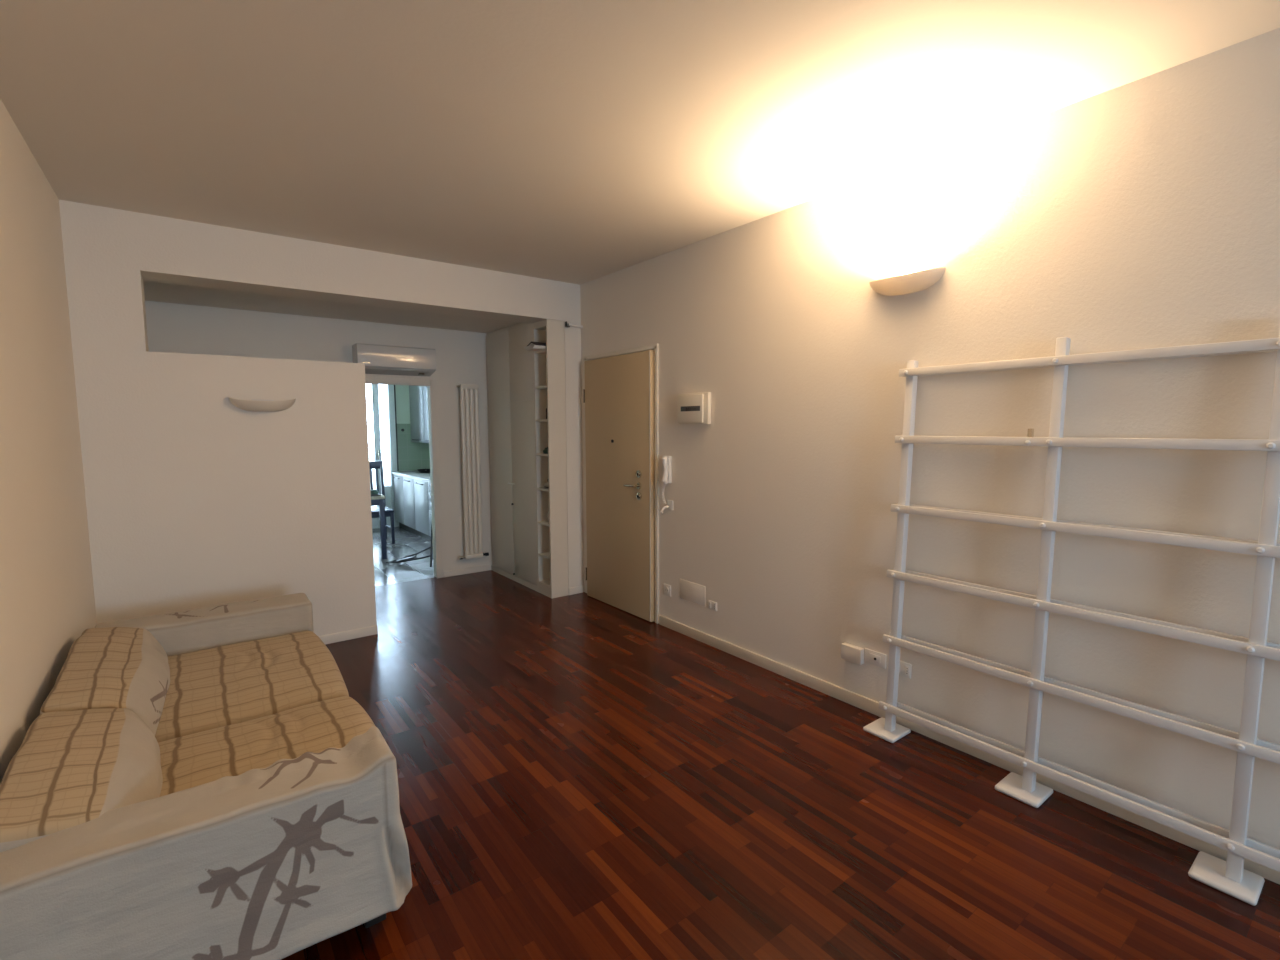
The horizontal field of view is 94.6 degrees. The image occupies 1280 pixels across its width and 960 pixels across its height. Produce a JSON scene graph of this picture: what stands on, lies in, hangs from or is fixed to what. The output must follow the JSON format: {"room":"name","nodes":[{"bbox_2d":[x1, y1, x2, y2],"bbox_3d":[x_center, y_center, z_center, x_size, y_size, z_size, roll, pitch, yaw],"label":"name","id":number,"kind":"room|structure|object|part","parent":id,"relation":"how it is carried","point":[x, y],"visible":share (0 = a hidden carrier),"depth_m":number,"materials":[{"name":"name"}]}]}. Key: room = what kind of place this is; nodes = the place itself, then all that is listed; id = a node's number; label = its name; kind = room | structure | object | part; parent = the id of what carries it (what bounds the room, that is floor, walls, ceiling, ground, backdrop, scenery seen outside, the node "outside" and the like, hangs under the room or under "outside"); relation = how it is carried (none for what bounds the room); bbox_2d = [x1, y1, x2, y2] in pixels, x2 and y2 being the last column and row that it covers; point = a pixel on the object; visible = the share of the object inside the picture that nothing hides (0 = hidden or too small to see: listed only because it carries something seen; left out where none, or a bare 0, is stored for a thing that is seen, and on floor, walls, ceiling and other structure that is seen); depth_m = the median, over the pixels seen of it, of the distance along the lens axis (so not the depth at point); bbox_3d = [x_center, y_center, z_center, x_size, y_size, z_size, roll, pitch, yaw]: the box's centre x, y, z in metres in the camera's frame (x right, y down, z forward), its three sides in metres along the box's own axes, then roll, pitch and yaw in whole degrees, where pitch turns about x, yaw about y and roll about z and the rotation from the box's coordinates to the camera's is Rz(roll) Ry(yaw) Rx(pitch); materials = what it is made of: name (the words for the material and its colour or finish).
{"room":"living room","nodes":[
{"label":"living room","id":0,"kind":"room"},
{"bbox_2d":[0,99,96,783],"bbox_3d":[-0.750,0.135,0.085,0.120,2.722,10.620,-4,7,-37],"label":"wall","id":1,"kind":"structure","parent":0,"point":[47,599],"depth_m":2.33,"materials":[{"name":"paint"}]},
{"bbox_2d":[145,301,491,576],"bbox_3d":[-2.643,-0.288,5.369,3.257,2.620,0.120,-4,7,-37],"label":"wall","id":2,"kind":"structure","parent":0,"point":[461,356],"depth_m":5.45,"materials":[{"name":"paint"}]},
{"bbox_2d":[352,343,435,375],"bbox_3d":[-2.237,-1.091,5.405,0.680,0.245,0.200,-4,7,-37],"label":"air conditioner","id":3,"kind":"object","parent":2,"relation":"attached to","point":[377,359],"visible":0.91,"depth_m":5.33,"materials":[{"name":"white plastic"}]},
{"bbox_2d":[365,377,442,577],"bbox_3d":[-2.360,0.030,5.531,0.975,1.955,0.008,-4,7,-37],"label":"trim","id":4,"kind":"structure","parent":2,"relation":"attached to","point":[369,380],"depth_m":5.77,"materials":[{"name":"paint"}]},
{"bbox_2d":[444,564,490,576],"bbox_3d":[-1.763,0.931,6.061,0.500,0.060,0.012,-4,7,-37],"label":"baseboard","id":5,"kind":"structure","parent":2,"relation":"attached to","point":[484,567],"depth_m":6.05,"materials":[{"name":"paint"}]},
{"bbox_2d":[456,384,488,559],"bbox_3d":[-1.708,-0.077,5.960,0.306,1.753,0.099,-4,7,-37],"label":"radiator","id":6,"kind":"object","parent":2,"relation":"attached to","point":[467,412],"visible":1,"depth_m":5.93,"materials":[{"name":"metal"}]},
{"bbox_2d":[59,200,583,635],"bbox_3d":[-1.902,-0.253,4.389,3.257,2.722,0.300,-4,7,-37],"label":"wall","id":7,"kind":"structure","parent":0,"point":[196,499],"depth_m":3.72,"materials":[{"name":"paint"}]},
{"bbox_2d":[228,397,295,411],"bbox_3d":[-2.381,-0.478,3.744,0.364,0.089,0.115,-4,7,-37],"label":"wall lamp","id":8,"kind":"object","parent":7,"relation":"attached to","point":[248,405],"visible":1,"depth_m":3.71,"materials":[{"name":"paint"}]},
{"bbox_2d":[318,625,377,644],"bbox_3d":[-2.501,1.132,3.860,1.481,0.065,0.012,-4,7,-37],"label":"baseboard","id":9,"kind":"structure","parent":7,"relation":"attached to","point":[372,630],"depth_m":4.18,"materials":[{"name":"paint"}]},
{"bbox_2d":[565,321,582,327],"bbox_3d":[-0.570,-1.335,5.095,0.160,0.046,0.034,-4,7,-37],"label":"curtain rod","id":10,"kind":"object","parent":7,"relation":"attached to","point":[569,324],"visible":1,"depth_m":5.08,"materials":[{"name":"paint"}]},
{"bbox_3d":[-0.559,-1.331,5.100,0.138,0.032,0.026,-4,7,-37],"label":"rod","id":11,"kind":"part","parent":10,"relation":"part of","materials":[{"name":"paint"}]},
{"bbox_2d":[569,586,582,594],"bbox_3d":[-0.576,0.992,5.311,0.145,0.065,0.010,-4,7,-37],"label":"baseboard","id":12,"kind":"object","parent":7,"relation":"attached to","point":[579,589],"visible":1,"depth_m":5.31,"materials":[{"name":"paint"}]},
{"bbox_2d":[143,281,519,332],"bbox_3d":[-2.249,-1.444,4.850,3.795,0.120,1.018,-4,7,-37],"label":"ceiling","id":13,"kind":"structure","parent":0,"point":[153,291],"depth_m":4.69,"materials":[{"name":"paint"}]},
{"bbox_2d":[369,453,388,507],"bbox_3d":[-5.530,0.155,9.440,5.500,1.080,0.150,-4,7,-37],"label":"wall","id":14,"kind":"structure","parent":0,"point":[371,455],"depth_m":10.17,"materials":[{"name":"paint"}]},
{"bbox_2d":[395,385,412,470],"bbox_3d":[-4.678,-0.538,8.201,3.450,2.620,0.150,-4,7,-37],"label":"wall","id":15,"kind":"structure","parent":0,"point":[402,391],"depth_m":8.90,"materials":[{"name":"green paint"}]},
{"bbox_2d":[371,384,398,528],"bbox_3d":[-4.348,-0.427,8.396,1.698,2.360,0.155,-4,7,-37],"label":"door","id":16,"kind":"structure","parent":15,"relation":"in","point":[390,392],"depth_m":8.79,"materials":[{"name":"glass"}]},
{"bbox_3d":[-3.820,0.387,8.915,0.120,0.600,0.040,-4,7,-37],"label":"panel","id":17,"kind":"part","parent":16,"relation":"part of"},
{"bbox_2d":[397,424,429,470],"bbox_3d":[-3.461,-0.505,9.026,0.518,0.705,0.012,-4,7,-37],"label":"backsplash","id":18,"kind":"structure","parent":15,"relation":"attached to","point":[411,455],"depth_m":8.99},
{"bbox_2d":[0,0,1279,284],"bbox_3d":[0.999,-1.341,0.546,3.795,0.120,9.450,-4,7,-37],"label":"ceiling","id":19,"kind":"structure","parent":0,"point":[579,142],"depth_m":2.21,"materials":[{"name":"paint"}]},
{"bbox_2d":[281,527,1279,959],"bbox_3d":[-0.453,1.319,2.731,3.795,0.120,14.300,-4,7,-37],"label":"floor","id":20,"kind":"structure","parent":0,"point":[581,776],"depth_m":2.23,"materials":[{"name":"brown wood"}]},
{"bbox_2d":[0,593,411,959],"bbox_3d":[-1.685,0.990,2.359,0.975,0.613,2.224,-4,7,-37],"label":"sofa","id":21,"kind":"object","parent":20,"relation":"on","point":[208,783],"visible":1,"depth_m":1.63,"materials":[{"name":"fabric"}]},
{"bbox_2d":[0,708,162,851],"bbox_3d":[-1.610,0.868,1.732,0.324,0.249,0.772,-4,7,-37],"label":"cushion","id":22,"kind":"object","parent":21,"relation":"on","point":[73,769],"depth_m":1.60,"materials":[{"name":"fabric"}]},
{"bbox_2d":[40,627,169,735],"bbox_3d":[-2.153,0.803,2.445,0.324,0.253,1.010,-4,7,-37],"label":"cushion","id":23,"kind":"object","parent":21,"relation":"on","point":[108,667],"depth_m":2.27,"materials":[{"name":"fabric"}]},
{"bbox_3d":[-2.262,0.913,3.142,0.940,0.449,0.256,-4,7,-37],"label":"armrest","id":24,"kind":"part","parent":21,"relation":"part of","materials":[{"name":"fabric"}]},
{"bbox_3d":[-1.095,1.049,1.571,0.909,0.480,0.251,-4,7,-37],"label":"armrest","id":25,"kind":"part","parent":21,"relation":"part of","materials":[{"name":"fabric"}]},
{"bbox_2d":[155,631,348,741],"bbox_3d":[-1.796,0.905,2.712,0.687,0.139,0.986,-4,7,-37],"label":"seat cushion","id":26,"kind":"object","parent":21,"relation":"on","point":[220,679],"depth_m":2.56,"materials":[{"name":"fabric"}]},
{"bbox_2d":[158,696,374,796],"bbox_3d":[-1.280,0.968,2.031,0.687,0.133,0.720,-4,7,-37],"label":"seat cushion","id":27,"kind":"object","parent":21,"relation":"on","point":[191,759],"depth_m":2.06,"materials":[{"name":"fabric"}]},
{"bbox_2d":[371,495,386,558],"bbox_3d":[-3.489,0.538,6.776,0.910,0.725,0.820,-4,7,-37],"label":"dining table","id":28,"kind":"object","parent":20,"relation":"on","point":[375,500],"visible":0.19,"depth_m":6.70,"materials":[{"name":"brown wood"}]},
{"bbox_2d":[370,489,380,495],"bbox_3d":[-3.082,0.147,6.698,0.232,0.064,0.200,-4,7,-37],"label":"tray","id":29,"kind":"object","parent":28,"relation":"on","point":[374,492],"visible":0.4,"depth_m":6.67,"materials":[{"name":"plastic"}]},
{"bbox_3d":[-2.929,0.558,6.732,0.052,0.690,0.052,-4,7,-37],"label":"leg","id":30,"kind":"part","parent":28,"relation":"part of","materials":[{"name":"brown wood"}]},
{"bbox_2d":[369,461,394,543],"bbox_3d":[-3.463,0.293,7.674,0.380,1.050,0.490,-4,7,-37],"label":"chair","id":31,"kind":"object","parent":20,"relation":"on","point":[376,465],"visible":0.39,"depth_m":7.82,"materials":[{"name":"brown wood"}]},
{"bbox_3d":[-3.596,-0.195,7.804,0.340,0.100,0.025,-4,7,-37],"label":"rail","id":32,"kind":"part","parent":31,"relation":"part of","materials":[{"name":"brown wood"}]},
{"bbox_3d":[-3.441,0.440,7.659,0.340,0.050,0.380,-4,7,-37],"label":"seat frame","id":33,"kind":"part","parent":31,"relation":"part of","materials":[{"name":"brown wood"}]},
{"bbox_3d":[-3.441,0.398,7.656,0.380,0.035,0.420,-4,7,-37],"label":"seat","id":34,"kind":"part","parent":31,"relation":"part of","materials":[{"name":"brown wood"}]},
{"bbox_3d":[-3.445,0.270,7.928,0.035,1.050,0.105,-4,7,-37],"label":"leg","id":35,"kind":"part","parent":31,"relation":"part of","materials":[{"name":"brown wood"}]},
{"bbox_3d":[-3.193,0.620,7.627,0.035,0.405,0.035,-4,7,-37],"label":"leg","id":36,"kind":"part","parent":31,"relation":"part of","materials":[{"name":"brown wood"}]},
{"bbox_2d":[393,474,419,535],"bbox_3d":[-3.170,0.329,8.642,0.611,0.800,1.060,-4,7,-37],"label":"base cabinet","id":37,"kind":"object","parent":20,"relation":"on","point":[404,502],"visible":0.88,"depth_m":8.44,"materials":[{"name":"paint"}]},
{"bbox_3d":[-3.544,0.277,8.687,0.019,0.694,0.524,-4,7,-37],"label":"door","id":38,"kind":"part","parent":37,"relation":"part of","materials":[{"name":"paint"}]},
{"bbox_3d":[-3.224,0.314,8.266,0.019,0.694,0.524,-4,7,-37],"label":"door","id":39,"kind":"part","parent":37,"relation":"part of","materials":[{"name":"paint"}]},
{"bbox_2d":[386,516,432,566],"bbox_3d":[-2.466,0.639,6.502,0.627,0.554,0.289,1,5,18],"label":"folding stand","id":40,"kind":"object","parent":20,"relation":"on","point":[412,557],"visible":0.95,"depth_m":6.44,"materials":[{"name":"black metal"}]},
{"bbox_3d":[-2.559,0.831,6.559,0.455,0.161,0.028,-2,5,-16],"label":"leg","id":41,"kind":"part","parent":40,"relation":"part of","materials":[{"name":"black metal"}]},
{"bbox_3d":[-2.509,0.863,6.447,0.520,0.117,0.039,0,5,8],"label":"leg","id":42,"kind":"part","parent":40,"relation":"part of","materials":[{"name":"black metal"}]},
{"bbox_3d":[-2.221,0.653,6.301,0.021,0.550,0.063,4,7,39],"label":"leg","id":43,"kind":"part","parent":40,"relation":"part of","materials":[{"name":"black metal"}]},
{"bbox_2d":[414,479,430,540],"bbox_3d":[-2.668,0.388,7.981,0.611,0.800,0.595,-4,7,-37],"label":"base cabinet","id":44,"kind":"object","parent":20,"relation":"on","point":[421,491],"visible":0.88,"depth_m":7.80,"materials":[{"name":"paint"}]},
{"bbox_2d":[428,482,431,535],"bbox_3d":[-2.292,0.431,7.486,0.611,0.800,0.640,-4,7,-37],"label":"base cabinet","id":45,"kind":"object","parent":20,"relation":"on","point":[429,484],"visible":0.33,"depth_m":7.52,"materials":[{"name":"paint"}]},
{"bbox_3d":[-2.506,0.576,7.337,0.019,0.334,0.634,-4,7,-37],"label":"drawer","id":46,"kind":"part","parent":45,"relation":"part of","materials":[{"name":"paint"}]},
{"bbox_2d":[486,319,567,597],"bbox_3d":[-1.054,-0.234,5.675,0.353,2.445,1.314,-4,7,-37],"label":"wardrobe","id":47,"kind":"object","parent":20,"relation":"on","point":[529,550],"visible":0.87,"depth_m":5.38,"materials":[{"name":"paint"}]},
{"bbox_3d":[-1.386,-0.263,5.879,0.020,2.364,0.523,-4,7,-37],"label":"door","id":48,"kind":"part","parent":47,"relation":"part of","materials":[{"name":"paint"}]},
{"bbox_3d":[-1.081,-1.065,5.398,0.020,0.682,0.490,-4,7,-37],"label":"door","id":49,"kind":"part","parent":47,"relation":"part of","materials":[{"name":"paint"}]},
{"bbox_3d":[-1.077,0.114,5.505,0.020,1.679,0.490,-4,7,-37],"label":"door","id":50,"kind":"part","parent":47,"relation":"part of","materials":[{"name":"paint"}]},
{"bbox_2d":[524,345,545,350],"bbox_3d":[-0.846,-1.133,5.098,0.272,0.024,0.194,-4,7,-37],"label":"paper stack","id":51,"kind":"object","parent":47,"relation":"on","point":[532,347],"visible":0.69,"depth_m":5.02,"materials":[{"name":"white paper"}]},
{"bbox_2d":[527,342,545,345],"bbox_3d":[-0.862,-1.166,5.095,0.172,0.042,0.177,-4,7,-37],"label":"book","id":52,"kind":"object","parent":51,"relation":"on","point":[530,343],"visible":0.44,"depth_m":5.04,"materials":[{"name":"white paper"}]},
{"bbox_3d":[-0.730,-1.343,5.162,0.326,0.053,0.219,-4,7,-37],"label":"panel","id":53,"kind":"part","parent":47,"relation":"part of","materials":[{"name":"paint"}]},
{"bbox_2d":[535,349,545,354],"bbox_3d":[-0.729,-1.117,5.183,0.322,0.020,0.219,-4,7,-37],"label":"shelf","id":54,"kind":"object","parent":47,"relation":"attached to","point":[541,352],"depth_m":5.13,"materials":[{"name":"paint"}]},
{"bbox_2d":[535,385,546,388],"bbox_3d":[-0.727,-0.814,5.211,0.322,0.020,0.219,-4,7,-37],"label":"shelf","id":55,"kind":"object","parent":47,"relation":"attached to","point":[536,386],"depth_m":5.15,"materials":[{"name":"paint"}]},
{"bbox_3d":[-0.799,-0.198,5.362,0.327,2.428,0.022,-4,7,-37],"label":"divider panel","id":56,"kind":"part","parent":47,"relation":"part of","materials":[{"name":"paint"}]},
{"bbox_2d":[536,419,546,421],"bbox_3d":[-0.726,-0.527,5.237,0.322,0.020,0.219,-4,7,-37],"label":"shelf","id":57,"kind":"object","parent":47,"relation":"attached to","point":[537,420],"depth_m":5.14,"materials":[{"name":"paint"}]},
{"bbox_2d":[537,453,547,456],"bbox_3d":[-0.725,-0.228,5.264,0.322,0.020,0.219,-4,7,-37],"label":"shelf","id":58,"kind":"object","parent":47,"relation":"attached to","point":[538,454],"depth_m":5.22,"materials":[{"name":"paint"}]},
{"bbox_2d":[537,487,548,491],"bbox_3d":[-0.724,0.076,5.292,0.322,0.020,0.219,-4,7,-37],"label":"shelf","id":59,"kind":"object","parent":47,"relation":"attached to","point":[539,489],"depth_m":5.24,"materials":[{"name":"paint"}]},
{"bbox_2d":[538,520,548,525],"bbox_3d":[-0.723,0.380,5.320,0.322,0.020,0.219,-4,7,-37],"label":"shelf","id":60,"kind":"object","parent":47,"relation":"attached to","point":[540,522],"depth_m":5.30,"materials":[{"name":"paint"}]},
{"bbox_2d":[539,552,549,558],"bbox_3d":[-0.722,0.670,5.346,0.322,0.020,0.219,-4,7,-37],"label":"shelf","id":61,"kind":"object","parent":47,"relation":"attached to","point":[541,554],"depth_m":5.29,"materials":[{"name":"paint"}]},
{"bbox_3d":[-0.717,-0.162,5.125,0.168,2.398,0.022,-4,7,-37],"label":"panel","id":62,"kind":"part","parent":47,"relation":"part of","materials":[{"name":"paint"}]},
{"bbox_2d":[863,332,1279,905],"bbox_3d":[1.796,0.389,2.071,0.201,1.835,2.068,-4,7,-37],"label":"bookcase","id":63,"kind":"object","parent":20,"relation":"on","point":[1230,877],"visible":1,"depth_m":2.19,"materials":[{"name":"white paint"}]},
{"bbox_3d":[1.212,1.226,2.901,0.169,0.022,0.160,-4,7,-37],"label":"foot plate","id":64,"kind":"part","parent":63,"relation":"part of","materials":[{"name":"white paint"}]},
{"bbox_3d":[1.574,1.268,2.424,0.169,0.022,0.160,-4,7,-37],"label":"foot plate","id":65,"kind":"part","parent":63,"relation":"part of","materials":[{"name":"white paint"}]},
{"bbox_3d":[1.781,1.171,2.094,0.018,0.036,2.015,-4,7,-37],"label":"rail","id":66,"kind":"part","parent":63,"relation":"part of","materials":[{"name":"white metal"}]},
{"bbox_3d":[1.792,0.838,2.074,0.018,0.036,2.015,-4,7,-37],"label":"rail","id":67,"kind":"part","parent":63,"relation":"part of","materials":[{"name":"white metal"}]},
{"bbox_3d":[1.828,1.167,2.130,0.015,0.035,2.015,-4,7,-37],"label":"rail","id":68,"kind":"part","parent":63,"relation":"part of","materials":[{"name":"white metal"}]},
{"bbox_3d":[1.803,0.521,2.054,0.018,0.036,2.015,-4,7,-37],"label":"rail","id":69,"kind":"part","parent":63,"relation":"part of","materials":[{"name":"white paint"}]},
{"bbox_3d":[1.814,0.204,2.034,0.018,0.036,2.015,-4,7,-37],"label":"rail","id":70,"kind":"part","parent":63,"relation":"part of","materials":[{"name":"white metal"}]},
{"bbox_3d":[1.825,-0.122,2.014,0.018,0.036,2.015,-4,7,-37],"label":"rail","id":71,"kind":"part","parent":63,"relation":"part of","materials":[{"name":"white metal"}]},
{"bbox_3d":[1.836,-0.435,1.995,0.018,0.036,2.015,-4,7,-37],"label":"rail","id":72,"kind":"part","parent":63,"relation":"part of","materials":[{"name":"white paint"}]},
{"bbox_3d":[1.839,0.835,2.109,0.015,0.035,2.015,-4,7,-37],"label":"rail","id":73,"kind":"part","parent":63,"relation":"part of","materials":[{"name":"white metal"}]},
{"bbox_3d":[1.850,0.517,2.089,0.015,0.035,2.015,-4,7,-37],"label":"rail","id":74,"kind":"part","parent":63,"relation":"part of","materials":[{"name":"white paint"}]},
{"bbox_3d":[1.861,0.201,2.070,0.015,0.035,2.015,-4,7,-37],"label":"rail","id":75,"kind":"part","parent":63,"relation":"part of","materials":[{"name":"white metal"}]},
{"bbox_3d":[1.883,-0.438,2.030,0.015,0.035,2.015,-4,7,-37],"label":"rail","id":76,"kind":"part","parent":63,"relation":"part of","materials":[{"name":"white paint"}]},
{"bbox_3d":[1.872,-0.126,2.050,0.015,0.035,2.015,-4,7,-37],"label":"rail","id":77,"kind":"part","parent":63,"relation":"part of","materials":[{"name":"white metal"}]},
{"bbox_3d":[1.934,1.310,1.950,0.169,0.022,0.160,-4,7,-37],"label":"foot plate","id":78,"kind":"part","parent":63,"relation":"part of","materials":[{"name":"white paint"}]},
{"bbox_3d":[-1.893,0.478,6.960,0.611,0.800,0.675,-4,7,-37],"label":"base cabinet","id":79,"kind":"object","parent":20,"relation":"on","visible":0},
{"bbox_2d":[392,470,430,482],"bbox_3d":[-2.580,-0.021,7.836,0.598,0.037,3.006,-4,7,-37],"label":"countertop","id":80,"kind":"structure","parent":79,"relation":"on","point":[414,474],"depth_m":8.27,"materials":[{"name":"laminate"}]},
{"bbox_2d":[417,469,429,472],"bbox_3d":[-3.072,-0.142,8.562,0.250,0.076,0.418,-4,7,-37],"label":"frying pan","id":81,"kind":"object","parent":80,"relation":"on","point":[419,470],"visible":0.73,"depth_m":8.55,"materials":[{"name":"metal"}]},
{"bbox_2d":[580,28,1279,849],"bbox_3d":[1.944,-0.061,2.112,0.120,2.722,10.620,-4,7,-37],"label":"wall","id":82,"kind":"structure","parent":0,"point":[1143,213],"depth_m":2.51,"materials":[{"name":"paint"}]},
{"bbox_2d":[583,344,658,623],"bbox_3d":[-0.206,0.017,4.781,0.112,2.100,1.007,-4,7,-37],"label":"door","id":83,"kind":"structure","parent":82,"relation":"in","point":[621,392],"depth_m":4.69,"materials":[{"name":"beige laminate"}]},
{"bbox_3d":[-0.061,0.042,4.552,0.065,0.052,0.152,-4,7,-37],"label":"handle","id":84,"kind":"part","parent":83,"relation":"part of","materials":[{"name":"gold metal"}]},
{"bbox_2d":[661,455,671,503],"bbox_3d":[0.177,-0.001,4.287,0.092,0.358,0.102,-4,7,-37],"label":"phone","id":85,"kind":"object","parent":82,"relation":"attached to","point":[666,460],"visible":1,"depth_m":4.26,"materials":[{"name":"white plastic"}]},
{"bbox_3d":[0.173,0.098,4.320,0.040,0.155,0.025,1,5,12],"label":"coiled cord","id":86,"kind":"part","parent":85,"relation":"part of","materials":[{"name":"white plastic"}]},
{"bbox_2d":[660,500,672,513],"bbox_3d":[0.199,0.198,4.327,0.099,0.102,0.041,1,5,17],"label":"phone jack","id":87,"kind":"object","parent":82,"relation":"attached to","point":[669,506],"visible":1,"depth_m":4.32,"materials":[{"name":"white plastic"}]},
{"bbox_3d":[0.220,0.183,4.319,0.007,0.070,0.065,-4,7,-37],"label":"plate","id":88,"kind":"part","parent":87,"relation":"part of","materials":[{"name":"white plastic"}]},
{"bbox_2d":[664,584,670,596],"bbox_3d":[0.201,0.820,4.402,0.012,0.085,0.082,-4,7,-37],"label":"wall socket","id":89,"kind":"object","parent":82,"relation":"attached to","point":[667,588],"visible":1,"depth_m":4.39,"materials":[{"name":"white plastic"}]},
{"bbox_2d":[679,579,704,606],"bbox_3d":[0.369,0.795,4.183,0.004,0.145,0.270,-4,7,-37],"label":"junction cover","id":90,"kind":"object","parent":82,"relation":"attached to","point":[692,592],"visible":1,"depth_m":4.18,"materials":[{"name":"paint"}]},
{"bbox_2d":[677,392,710,423],"bbox_3d":[0.362,-0.486,4.029,0.052,0.210,0.303,-4,7,-37],"label":"box","id":91,"kind":"object","parent":82,"relation":"attached to","point":[692,408],"visible":1,"depth_m":3.99,"materials":[{"name":"beige plastic"}]},
{"bbox_2d":[708,600,716,610],"bbox_3d":[0.493,0.854,4.018,0.011,0.060,0.080,-4,7,-37],"label":"wall socket","id":92,"kind":"object","parent":82,"relation":"attached to","point":[712,605],"visible":1,"depth_m":4.01,"materials":[{"name":"white plastic"}]},
{"bbox_2d":[841,643,863,664],"bbox_3d":[1.134,0.926,3.154,0.034,0.082,0.118,-4,7,-37],"label":"junction box","id":93,"kind":"object","parent":82,"relation":"attached to","point":[849,652],"visible":1,"depth_m":3.14,"materials":[{"name":"white plastic"}]},
{"bbox_2d":[865,648,885,668],"bbox_3d":[1.217,0.924,3.061,0.013,0.075,0.118,-4,7,-37],"label":"socket","id":94,"kind":"object","parent":82,"relation":"attached to","point":[878,659],"visible":1,"depth_m":3.06,"materials":[{"name":"white plastic"}]},
{"bbox_2d":[899,661,910,678],"bbox_3d":[1.309,0.942,2.943,0.011,0.075,0.082,-4,7,-37],"label":"wall socket","id":95,"kind":"object","parent":82,"relation":"attached to","point":[904,668],"visible":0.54,"depth_m":2.93,"materials":[{"name":"white plastic"}]},
{"bbox_2d":[869,267,945,295],"bbox_3d":[1.228,-0.929,2.783,0.115,0.089,0.364,-4,7,-37],"label":"wall lamp","id":96,"kind":"object","parent":82,"relation":"attached to","point":[916,281],"visible":1,"depth_m":2.73,"materials":[{"name":"paint"}]},
{"bbox_2d":[659,615,1279,883],"bbox_3d":[2.563,1.341,1.313,0.014,0.070,8.005,-4,7,-37],"label":"baseboard","id":97,"kind":"structure","parent":82,"relation":"attached to","point":[864,703],"depth_m":2.76,"materials":[{"name":"paint"}]},
{"bbox_3d":[-2.241,-0.524,7.938,0.120,2.620,3.510,-4,7,-37],"label":"wall","id":98,"kind":"structure","parent":0,"visible":0},
{"bbox_2d":[409,385,423,442],"bbox_3d":[-3.192,-1.049,8.778,0.323,0.980,0.625,-4,7,-37],"label":"upper cabinet","id":99,"kind":"object","parent":98,"relation":"attached to","point":[415,392],"visible":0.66,"depth_m":8.69,"materials":[{"name":"paint"}]},
{"bbox_2d":[422,386,428,442],"bbox_3d":[-2.815,-1.005,8.281,0.323,0.980,0.615,-4,7,-37],"label":"upper cabinet","id":100,"kind":"object","parent":98,"relation":"attached to","point":[424,388],"visible":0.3,"depth_m":8.36,"materials":[{"name":"paint"}]}
]}

